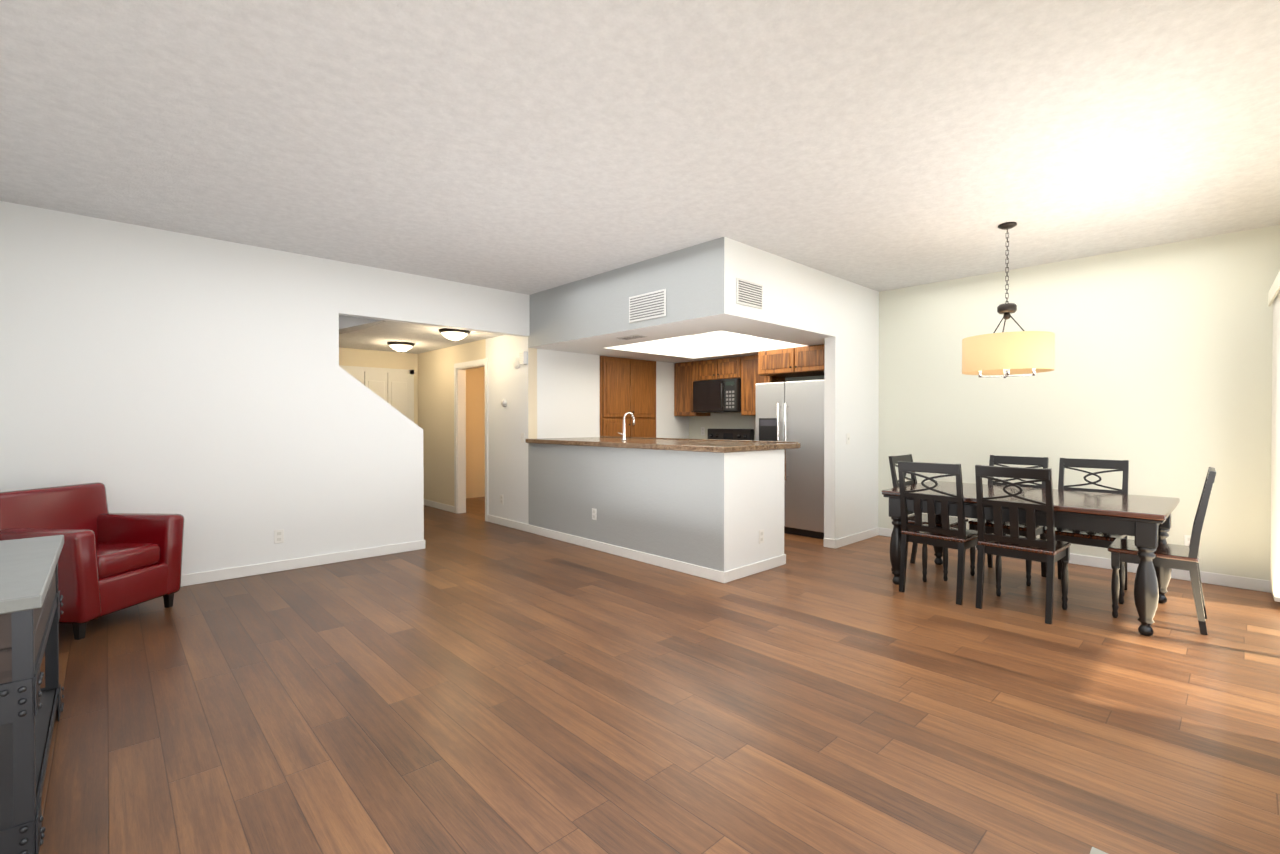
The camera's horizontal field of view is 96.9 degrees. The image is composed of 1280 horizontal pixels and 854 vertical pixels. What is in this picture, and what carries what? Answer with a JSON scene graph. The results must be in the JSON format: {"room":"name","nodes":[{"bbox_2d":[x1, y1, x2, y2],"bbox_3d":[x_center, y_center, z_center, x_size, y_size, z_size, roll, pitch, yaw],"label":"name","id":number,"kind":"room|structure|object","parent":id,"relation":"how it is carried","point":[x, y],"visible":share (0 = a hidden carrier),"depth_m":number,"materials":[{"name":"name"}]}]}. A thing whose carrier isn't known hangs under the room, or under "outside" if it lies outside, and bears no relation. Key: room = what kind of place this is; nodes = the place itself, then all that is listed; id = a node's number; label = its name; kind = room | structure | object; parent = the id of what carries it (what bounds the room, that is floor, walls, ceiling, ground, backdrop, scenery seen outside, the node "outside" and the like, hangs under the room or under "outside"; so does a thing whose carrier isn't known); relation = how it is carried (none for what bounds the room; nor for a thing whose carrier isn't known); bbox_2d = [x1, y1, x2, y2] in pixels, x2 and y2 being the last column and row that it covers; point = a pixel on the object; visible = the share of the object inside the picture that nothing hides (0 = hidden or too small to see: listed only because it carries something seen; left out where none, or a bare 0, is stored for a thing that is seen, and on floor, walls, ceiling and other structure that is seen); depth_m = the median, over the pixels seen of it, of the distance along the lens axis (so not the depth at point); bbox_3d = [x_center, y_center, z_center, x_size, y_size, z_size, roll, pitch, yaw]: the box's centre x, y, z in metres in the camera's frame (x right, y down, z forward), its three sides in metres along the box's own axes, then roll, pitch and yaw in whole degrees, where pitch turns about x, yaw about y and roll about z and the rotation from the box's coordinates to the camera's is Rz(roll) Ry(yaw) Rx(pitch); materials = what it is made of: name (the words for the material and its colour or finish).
{"room":"dining room","nodes":[
{"label":"dining room","id":0,"kind":"room"},
{"bbox_2d":[339,315,384,333],"bbox_3d":[-3.184,-0.922,5.632,1.120,0.405,0.965,0,1,-43],"label":"ceiling slope","id":1,"kind":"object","parent":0,"point":[347,324],"visible":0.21,"depth_m":5.45,"materials":[{"name":"grey paint"}]},
{"bbox_2d":[339,321,502,353],"bbox_3d":[-3.422,-1.187,6.968,5.830,0.100,3.250,0,1,-43],"label":"ceiling","id":2,"kind":"structure","parent":0,"point":[422,338],"depth_m":7.21,"materials":[{"name":"white paint"}]},
{"bbox_2d":[387,342,414,352],"bbox_3d":[-3.264,-1.078,7.743,0.350,0.129,0.350,0,1,-43],"label":"light","id":3,"kind":"object","parent":2,"relation":"attached to","point":[401,347],"visible":1,"depth_m":7.64,"materials":[{"name":"white glass"}]},
{"bbox_2d":[439,328,469,341],"bbox_3d":[-2.179,-1.068,6.663,0.350,0.129,0.350,0,1,-43],"label":"light","id":4,"kind":"object","parent":2,"relation":"attached to","point":[454,335],"visible":0.96,"depth_m":6.56,"materials":[{"name":"white glass"}]},
{"bbox_2d":[0,201,1279,579],"bbox_3d":[-0.706,-0.138,4.954,7.250,2.760,9.920,0,1,-43],"label":"wall","id":5,"kind":"structure","parent":0,"point":[222,401],"depth_m":4.94,"materials":[{"name":"white paint"}]},
{"bbox_2d":[274,529,283,543],"bbox_3d":[-3.107,0.943,4.881,0.072,0.115,0.008,0,1,-43],"label":"outlet","id":6,"kind":"object","parent":5,"relation":"attached to","point":[278,536],"visible":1,"depth_m":4.88,"materials":[{"name":"white plastic"}]},
{"bbox_2d":[181,540,424,586],"bbox_3d":[-3.251,1.199,4.747,2.943,0.090,0.016,0,1,-43],"label":"baseboard","id":7,"kind":"structure","parent":5,"relation":"attached to","point":[276,566],"depth_m":4.96,"materials":[{"name":"white wood"}]},
{"bbox_2d":[339,365,413,421],"bbox_3d":[-4.077,0.161,8.399,1.460,2.100,0.037,0,1,-43],"label":"closet doors","id":8,"kind":"structure","parent":5,"relation":"in","point":[394,388],"depth_m":8.64,"materials":[{"name":"white wood"}]},
{"bbox_2d":[424,499,453,512],"bbox_3d":[-3.032,1.165,8.455,0.013,0.090,1.350,0,1,-43],"label":"baseboard","id":9,"kind":"structure","parent":5,"relation":"attached to","point":[438,505],"depth_m":8.37,"materials":[{"name":"white wood"}]},
{"bbox_2d":[454,358,487,521],"bbox_3d":[-2.245,0.164,7.697,0.135,2.105,0.950,0,1,-43],"label":"door frame","id":10,"kind":"structure","parent":5,"relation":"attached to","point":[460,369],"depth_m":7.96,"materials":[{"name":"white wood"}]},
{"bbox_2d":[501,399,506,406],"bbox_3d":[-1.682,-0.297,6.987,0.041,0.090,0.090,0,1,-43],"label":"thermostat","id":11,"kind":"object","parent":5,"relation":"attached to","point":[503,402],"visible":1,"depth_m":6.97,"materials":[{"name":"white plastic"}]},
{"bbox_2d":[513,358,519,367],"bbox_3d":[-1.481,-0.765,6.773,0.036,0.130,0.130,0,1,-43],"label":"smoke detector","id":12,"kind":"object","parent":5,"relation":"attached to","point":[516,364],"visible":1,"depth_m":6.75,"materials":[{"name":"white plastic"}]},
{"bbox_2d":[519,351,526,364],"bbox_3d":[-1.371,-0.808,6.643,0.052,0.150,0.100,0,1,-43],"label":"door chime","id":13,"kind":"object","parent":5,"relation":"attached to","point":[522,357],"visible":1,"depth_m":6.62,"materials":[{"name":"white plastic"}]},
{"bbox_2d":[592,508,596,519],"bbox_3d":[-0.463,0.880,5.728,0.008,0.115,0.072,0,1,-43],"label":"outlet","id":14,"kind":"object","parent":5,"relation":"attached to","point":[594,513],"visible":1,"depth_m":5.72,"materials":[{"name":"white plastic"}]},
{"bbox_2d":[488,515,728,582],"bbox_3d":[-0.665,1.188,5.943,0.016,0.090,3.913,0,1,-43],"label":"baseboard","id":15,"kind":"structure","parent":5,"relation":"attached to","point":[709,574],"depth_m":5.40,"materials":[{"name":"white wood"}]},
{"bbox_2d":[616,335,646,339],"bbox_3d":[-0.084,-0.908,5.752,0.160,0.012,0.300,0,1,-43],"label":"air vent","id":16,"kind":"object","parent":5,"relation":"in","point":[630,337],"visible":0.98,"depth_m":5.74,"materials":[{"name":"silver metal"}]},
{"bbox_2d":[629,289,665,322],"bbox_3d":[0.061,-1.095,5.146,0.015,0.240,0.480,0,1,-43],"label":"air vent","id":17,"kind":"object","parent":5,"relation":"in","point":[647,306],"visible":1,"depth_m":5.13,"materials":[{"name":"white metal"}]},
{"bbox_2d":[674,361,709,415],"bbox_3d":[0.757,-0.545,8.256,0.336,0.774,0.419,0,1,-43],"label":"upper cabinet","id":18,"kind":"object","parent":5,"relation":"attached to","point":[683,372],"depth_m":8.14,"materials":[{"name":"brown wood"}]},
{"bbox_2d":[701,427,704,434],"bbox_3d":[0.924,0.061,8.331,0.008,0.115,0.072,0,1,-43],"label":"outlet","id":19,"kind":"object","parent":5,"relation":"attached to","point":[702,430],"visible":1,"depth_m":8.33,"materials":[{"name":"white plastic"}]},
{"bbox_2d":[694,357,737,380],"bbox_3d":[1.167,-0.789,7.818,0.336,0.279,0.760,0,1,-43],"label":"upper cabinet","id":20,"kind":"object","parent":5,"relation":"attached to","point":[724,368],"depth_m":7.72,"materials":[{"name":"brown wood"}]},
{"bbox_2d":[693,378,740,412],"bbox_3d":[1.128,-0.423,7.784,0.444,0.438,0.750,0,1,-43],"label":"microwave","id":21,"kind":"object","parent":20,"relation":"attached to","point":[717,396],"visible":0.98,"depth_m":7.60,"materials":[{"name":"black plastic"}]},
{"bbox_2d":[736,278,762,308],"bbox_3d":[0.917,-1.111,4.731,0.360,0.210,0.015,0,1,-43],"label":"air vent","id":22,"kind":"object","parent":5,"relation":"in","point":[749,293],"visible":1,"depth_m":4.71,"materials":[{"name":"white metal"}]},
{"bbox_2d":[729,554,785,581],"bbox_3d":[1.003,1.198,4.838,0.863,0.090,0.016,0,1,-43],"label":"baseboard","id":23,"kind":"structure","parent":5,"relation":"attached to","point":[737,573],"depth_m":4.81,"materials":[{"name":"white wood"}]},
{"bbox_2d":[759,529,763,543],"bbox_3d":[1.045,0.943,4.876,0.072,0.115,0.008,0,1,-43],"label":"outlet","id":24,"kind":"object","parent":5,"relation":"attached to","point":[761,536],"visible":1,"depth_m":4.87,"materials":[{"name":"white plastic"}]},
{"bbox_2d":[738,355,784,415],"bbox_3d":[1.592,-0.537,7.368,0.336,0.774,0.460,0,1,-43],"label":"upper cabinet","id":25,"kind":"object","parent":5,"relation":"attached to","point":[749,381],"depth_m":7.32,"materials":[{"name":"brown wood"}]},
{"bbox_2d":[754,344,824,379],"bbox_3d":[1.996,-0.774,6.726,0.626,0.289,1.005,0,1,-43],"label":"upper cabinet","id":26,"kind":"object","parent":5,"relation":"attached to","point":[769,366],"depth_m":6.58,"materials":[{"name":"brown wood"}]},
{"bbox_2d":[846,433,849,443],"bbox_3d":[2.182,0.123,5.937,0.072,0.115,0.012,0,1,-43],"label":"light switch","id":27,"kind":"object","parent":5,"relation":"attached to","point":[847,438],"visible":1,"depth_m":5.93,"materials":[{"name":"white plastic"}]},
{"bbox_2d":[833,527,880,548],"bbox_3d":[2.338,1.187,6.093,0.993,0.090,0.019,0,1,-43],"label":"baseboard","id":28,"kind":"structure","parent":5,"relation":"attached to","point":[850,539],"depth_m":6.06,"materials":[{"name":"white wood"}]},
{"bbox_2d":[881,528,1270,592],"bbox_3d":[3.763,1.194,5.322,0.013,0.090,3.090,0,1,-43],"label":"baseboard","id":29,"kind":"structure","parent":5,"relation":"attached to","point":[1206,577],"depth_m":4.54,"materials":[{"name":"white wood"}]},
{"bbox_2d":[1184,535,1190,545],"bbox_3d":[4.454,0.935,4.589,0.008,0.115,0.072,0,1,-43],"label":"outlet","id":30,"kind":"object","parent":5,"relation":"attached to","point":[1187,538],"visible":0.31,"depth_m":4.60,"materials":[{"name":"white plastic"}]},
{"bbox_2d":[0,0,1279,294],"bbox_3d":[0.397,-1.557,3.769,7.250,0.100,6.700,0,1,-43],"label":"ceiling","id":31,"kind":"structure","parent":0,"point":[526,146],"depth_m":2.84,"materials":[{"name":"white paint"}]},
{"bbox_2d":[962,222,1054,377],"bbox_3d":[2.742,-0.944,4.238,0.580,1.134,0.580,0,1,-43],"label":"pendant light","id":32,"kind":"object","parent":31,"relation":"hanging from","point":[1005,354],"visible":1,"depth_m":4.05,"materials":[{"name":"beige fabric"}]},
{"bbox_2d":[39,497,1279,853],"bbox_3d":[-0.706,1.292,4.967,7.250,0.100,9.920,0,1,-43],"label":"floor","id":33,"kind":"structure","parent":0,"point":[471,681],"depth_m":2.51,"materials":[{"name":"laminate"}]},
{"bbox_2d":[0,535,63,853],"bbox_3d":[-2.345,0.879,1.951,0.470,0.780,1.220,0,1,-43],"label":"console table","id":34,"kind":"object","parent":33,"relation":"on","point":[30,599],"visible":1,"depth_m":1.70,"materials":[{"name":"grey metal"}]},
{"bbox_2d":[0,482,183,639],"bbox_3d":[-3.592,0.823,3.675,0.721,0.861,0.738,0,1,5],"label":"chair","id":35,"kind":"object","parent":33,"relation":"on","point":[108,563],"visible":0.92,"depth_m":3.63,"materials":[{"name":"red leather"}]},
{"bbox_2d":[600,356,655,437],"bbox_3d":[-0.128,0.145,7.676,1.020,2.144,0.066,0,1,-43],"label":"pantry cabinet","id":36,"kind":"object","parent":33,"relation":"on","point":[627,385],"visible":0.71,"depth_m":7.63,"materials":[{"name":"brown wood"}]},
{"bbox_2d":[708,429,753,440],"bbox_3d":[1.030,0.622,7.701,0.707,1.190,0.754,0,1,-43],"label":"range","id":37,"kind":"object","parent":33,"relation":"on","point":[732,434],"visible":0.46,"depth_m":7.83,"materials":[{"name":"black metal"}]},
{"bbox_2d":[755,380,823,538],"bbox_3d":[1.936,0.351,6.691,0.768,1.750,0.940,0,1,-43],"label":"refrigerator","id":38,"kind":"object","parent":33,"relation":"on","point":[791,411],"visible":0.62,"depth_m":6.38,"materials":[{"name":"silver metal"}]},
{"bbox_2d":[888,454,968,580],"bbox_3d":[2.475,0.748,4.873,0.450,0.994,0.500,0,1,-43],"label":"dining chair","id":39,"kind":"object","parent":33,"relation":"on","point":[893,462],"visible":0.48,"depth_m":4.88,"materials":[{"name":"brown wood"}]},
{"bbox_2d":[898,461,977,604],"bbox_3d":[2.268,0.753,4.275,0.500,0.994,0.450,0,1,-41],"label":"dining chair","id":40,"kind":"object","parent":33,"relation":"on","point":[961,538],"visible":0.88,"depth_m":4.14,"materials":[{"name":"brown wood"}]},
{"bbox_2d":[968,455,1048,585],"bbox_3d":[3.076,0.749,4.730,0.500,0.994,0.450,0,1,-40],"label":"dining chair","id":41,"kind":"object","parent":33,"relation":"on","point":[1038,462],"visible":0.52,"depth_m":4.74,"materials":[{"name":"brown wood"}]},
{"bbox_2d":[975,465,1070,624],"bbox_3d":[2.625,0.756,3.897,0.500,0.994,0.450,0,1,-42],"label":"dining chair","id":42,"kind":"object","parent":33,"relation":"on","point":[1050,550],"visible":1,"depth_m":3.77,"materials":[{"name":"brown wood"}]},
{"bbox_2d":[882,481,1179,635],"bbox_3d":[2.877,0.875,4.271,1.080,0.746,1.660,0,1,-43],"label":"dining table","id":43,"kind":"object","parent":33,"relation":"on","point":[1145,521],"visible":0.73,"depth_m":3.80,"materials":[{"name":"brown wood"}]},
{"bbox_2d":[1044,458,1128,589],"bbox_3d":[3.432,0.752,4.353,0.500,0.994,0.450,0,1,-43],"label":"dining chair","id":44,"kind":"object","parent":33,"relation":"on","point":[1090,538],"visible":0.38,"depth_m":4.37,"materials":[{"name":"brown wood"}]},
{"bbox_2d":[1090,847,1107,853],"bbox_3d":[1.218,1.275,0.975,1.220,0.006,0.870,0,1,-43],"label":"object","id":45,"kind":"structure","parent":33,"relation":"on","point":[1095,850],"depth_m":1.69,"materials":[{"name":"white metal"}]},
{"bbox_2d":[1108,467,1215,634],"bbox_3d":[3.413,0.758,3.717,0.500,0.994,0.450,1,1,45],"label":"dining chair","id":46,"kind":"object","parent":33,"relation":"on","point":[1172,556],"visible":0.98,"depth_m":3.57,"materials":[{"name":"brown wood"}]},
{"bbox_3d":[-0.034,0.714,5.925,0.637,1.038,2.748,0,1,-43],"label":"base cabinet","id":47,"kind":"object","parent":33,"relation":"on","visible":0},
{"bbox_2d":[526,436,800,452],"bbox_3d":[0.079,0.162,5.895,1.140,0.060,2.890,0,1,-43],"label":"countertop","id":48,"kind":"structure","parent":47,"relation":"on","point":[706,445],"depth_m":5.34,"materials":[{"name":"stone"}]},
{"bbox_2d":[618,412,634,439],"bbox_3d":[-0.146,-0.009,6.062,0.179,0.300,0.120,0,1,-43],"label":"faucet","id":49,"kind":"object","parent":48,"relation":"on","point":[632,415],"visible":1,"depth_m":5.99,"materials":[{"name":"silver metal"}]},
{"bbox_3d":[2.305,-0.107,1.558,7.330,2.760,0.376,0,1,-43],"label":"wall","id":50,"kind":"structure","parent":0,"visible":0},
{"bbox_2d":[1268,271,1279,305],"bbox_3d":[3.629,-0.936,3.079,3.049,0.100,0.229,0,1,-43],"label":"valance","id":51,"kind":"object","parent":50,"relation":"attached to","point":[1274,290],"visible":0.92,"depth_m":3.85,"materials":[{"name":"beige"}]},
{"bbox_2d":[1270,292,1279,601],"bbox_3d":[4.540,0.136,4.003,0.403,2.130,0.100,0,1,-43],"label":"window blind slats","id":52,"kind":"object","parent":51,"relation":"hanging from","point":[1275,530],"visible":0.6,"depth_m":3.92,"materials":[{"name":"white fabric"}]}
]}

